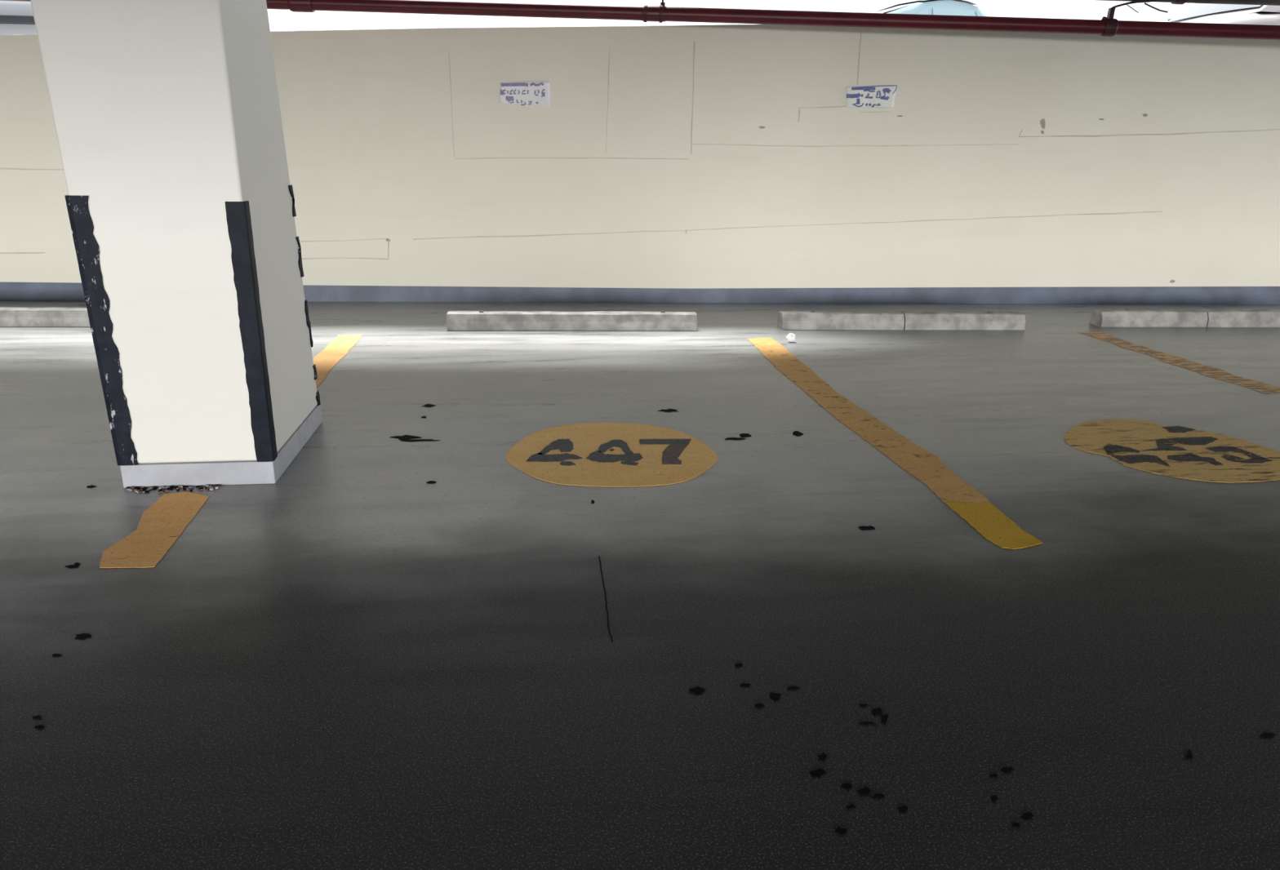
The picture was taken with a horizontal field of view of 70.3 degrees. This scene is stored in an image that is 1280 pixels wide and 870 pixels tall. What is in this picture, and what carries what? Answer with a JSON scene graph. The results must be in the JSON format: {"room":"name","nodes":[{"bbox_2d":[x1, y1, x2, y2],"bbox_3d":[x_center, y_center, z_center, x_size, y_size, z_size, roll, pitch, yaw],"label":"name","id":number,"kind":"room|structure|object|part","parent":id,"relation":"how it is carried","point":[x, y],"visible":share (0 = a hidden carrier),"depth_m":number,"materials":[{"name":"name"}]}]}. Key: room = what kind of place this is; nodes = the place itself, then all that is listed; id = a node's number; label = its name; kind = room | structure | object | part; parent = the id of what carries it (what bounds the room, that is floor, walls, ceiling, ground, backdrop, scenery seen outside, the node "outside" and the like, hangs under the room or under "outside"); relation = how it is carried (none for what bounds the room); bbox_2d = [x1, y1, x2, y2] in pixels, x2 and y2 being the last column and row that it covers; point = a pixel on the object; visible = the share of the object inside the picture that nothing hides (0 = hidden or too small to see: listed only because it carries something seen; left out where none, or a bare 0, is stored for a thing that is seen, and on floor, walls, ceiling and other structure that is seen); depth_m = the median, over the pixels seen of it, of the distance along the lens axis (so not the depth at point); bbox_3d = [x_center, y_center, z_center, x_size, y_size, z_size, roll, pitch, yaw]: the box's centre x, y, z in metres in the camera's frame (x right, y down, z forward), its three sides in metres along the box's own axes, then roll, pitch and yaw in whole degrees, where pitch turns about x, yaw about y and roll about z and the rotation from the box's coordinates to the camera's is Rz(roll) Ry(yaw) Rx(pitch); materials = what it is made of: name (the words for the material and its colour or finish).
{"room":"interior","nodes":[
{"label":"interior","id":0,"kind":"room"},
{"bbox_2d":[0,301,1279,869],"bbox_3d":[0.371,2.144,-2.766,28.000,0.253,22.400,-1,17,-7],"label":"floor","id":1,"kind":"structure","parent":0,"point":[730,593],"depth_m":2.29,"materials":[{"name":"concrete"}]},
{"bbox_2d":[0,306,89,326],"bbox_3d":[-4.247,-0.765,5.826,1.865,0.111,0.154,0,17,-3],"label":"wheel stop","id":2,"kind":"object","parent":1,"relation":"on","point":[9,316],"visible":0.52,"depth_m":5.79,"materials":[{"name":"concrete"}]},
{"bbox_2d":[125,484,220,493],"bbox_3d":[-1.573,0.181,3.051,0.306,0.009,0.067,-1,17,-7],"label":"debris","id":3,"kind":"object","parent":1,"relation":"on","point":[166,489],"visible":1,"depth_m":3.05,"materials":[{"name":"black paint"}]},
{"bbox_2d":[30,0,321,488],"bbox_3d":[-1.557,-1.392,2.992,0.572,3.050,0.755,-1,17,-7],"label":"column","id":4,"kind":"structure","parent":1,"relation":"on","point":[180,200],"depth_m":2.89,"materials":[{"name":"white paint"}]},
{"bbox_2d":[446,311,697,330],"bbox_3d":[-0.438,-0.751,5.925,1.610,0.111,0.154,0,17,-3],"label":"wheel stop","id":5,"kind":"object","parent":1,"relation":"on","point":[455,320],"visible":1,"depth_m":5.86,"materials":[{"name":"concrete"}]},
{"bbox_2d":[786,333,795,342],"bbox_3d":[0.926,-0.600,5.581,0.054,0.052,0.042,7,18,20],"label":"paper scrap","id":6,"kind":"object","parent":1,"relation":"on","point":[790,337],"visible":1,"depth_m":5.57,"materials":[{"name":"white paper"}]},
{"bbox_2d":[777,311,1025,329],"bbox_3d":[1.746,-0.772,6.074,1.634,0.111,0.154,0,17,-3],"label":"wheel stop","id":7,"kind":"object","parent":1,"relation":"on","point":[787,320],"visible":1,"depth_m":6.01,"materials":[{"name":"concrete"}]},
{"bbox_2d":[1089,308,1279,327],"bbox_3d":[4.011,-0.817,6.305,1.735,0.111,0.152,0,17,-3],"label":"wheel stop","id":8,"kind":"object","parent":1,"relation":"on","point":[1112,317],"visible":1,"depth_m":6.23,"materials":[{"name":"concrete"}]},
{"bbox_2d":[0,24,1279,288],"bbox_3d":[-0.821,-2.005,6.740,29.000,2.014,0.182,0,17,-3],"label":"wall","id":9,"kind":"structure","parent":0,"point":[718,156],"depth_m":6.72,"materials":[{"name":"beige paint"}]},
{"bbox_2d":[497,80,551,106],"bbox_3d":[-0.827,-2.443,6.499,0.374,0.174,0.019,0,17,-1],"label":"paper notice","id":10,"kind":"object","parent":9,"relation":"attached to","point":[522,93],"visible":1,"depth_m":6.50,"materials":[{"name":"white paper"}]},
{"bbox_2d":[0,281,1279,304],"bbox_3d":[-0.827,-1.096,6.923,29.000,0.170,0.012,0,17,-3],"label":"baseboard","id":11,"kind":"structure","parent":9,"relation":"attached to","point":[9,291],"depth_m":7.02,"materials":[{"name":"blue paint"}]},
{"bbox_2d":[845,84,897,108],"bbox_3d":[1.683,-2.469,6.627,0.374,0.160,0.011,0,17,-2],"label":"paper notice","id":12,"kind":"object","parent":9,"relation":"attached to","point":[861,96],"visible":1,"depth_m":6.63,"materials":[{"name":"white paper"}]},
{"bbox_3d":[0.309,-1.281,-2.946,28.000,0.300,24.100,-1,17,-7],"label":"ceiling","id":13,"kind":"structure","parent":0,"visible":0},
{"bbox_2d":[0,0,1279,39],"bbox_3d":[0.862,-3.217,5.996,16.654,1.293,0.469,1,17,1],"label":"pipe","id":14,"kind":"object","parent":13,"relation":"hanging from","point":[1108,26],"visible":0.97,"depth_m":5.92,"materials":[{"name":"red metal"}]},
{"bbox_3d":[3.067,-2.721,5.926,0.033,0.117,0.030,0,17,-3],"label":"bracket arm","id":15,"kind":"part","parent":14,"relation":"part of","materials":[{"name":"grey metal"}]},
{"label":"outside","id":16,"kind":"structure","parent":0,"visible":0},
{"bbox_3d":[-3.962,-10.288,32.138,80.000,0.300,52.050,-1,17,-7],"label":"street","id":17,"kind":"object","parent":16,"visible":0},
{"bbox_2d":[0,0,36,35],"bbox_3d":[-5.638,-4.236,9.475,2.060,1.490,4.312,-1,17,-7],"label":"parked car","id":18,"kind":"object","parent":17,"relation":"on","point":[16,18],"visible":0.03,"depth_m":7.52,"materials":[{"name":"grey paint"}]},
{"bbox_2d":[0,14,35,24],"bbox_3d":[-5.375,-3.444,7.534,0.704,0.065,0.102,-1,17,-7],"label":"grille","id":19,"kind":"object","parent":18,"relation":"attached to","point":[4,19],"depth_m":7.51,"materials":[{"name":"grey metal"}]},
{"bbox_2d":[293,11,310,31],"bbox_3d":[-2.836,-4.046,7.460,0.236,2.440,0.240,-1,17,-7],"label":"post","id":20,"kind":"object","parent":17,"relation":"on","point":[301,20],"visible":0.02,"depth_m":7.59,"materials":[{"name":"white paint"}]},
{"bbox_2d":[875,0,986,16],"bbox_3d":[3.939,-5.680,13.710,4.312,1.604,2.060,-5,18,-18],"label":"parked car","id":21,"kind":"object","parent":17,"relation":"on","point":[946,7],"visible":0.05,"depth_m":13.00,"materials":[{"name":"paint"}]},
{"bbox_2d":[1167,3,1279,25],"bbox_3d":[7.627,-4.579,10.659,4.405,1.450,2.092,-1,17,-7],"label":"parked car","id":22,"kind":"object","parent":17,"relation":"on","point":[1266,15],"visible":0.05,"depth_m":9.92,"materials":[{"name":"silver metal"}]}
]}

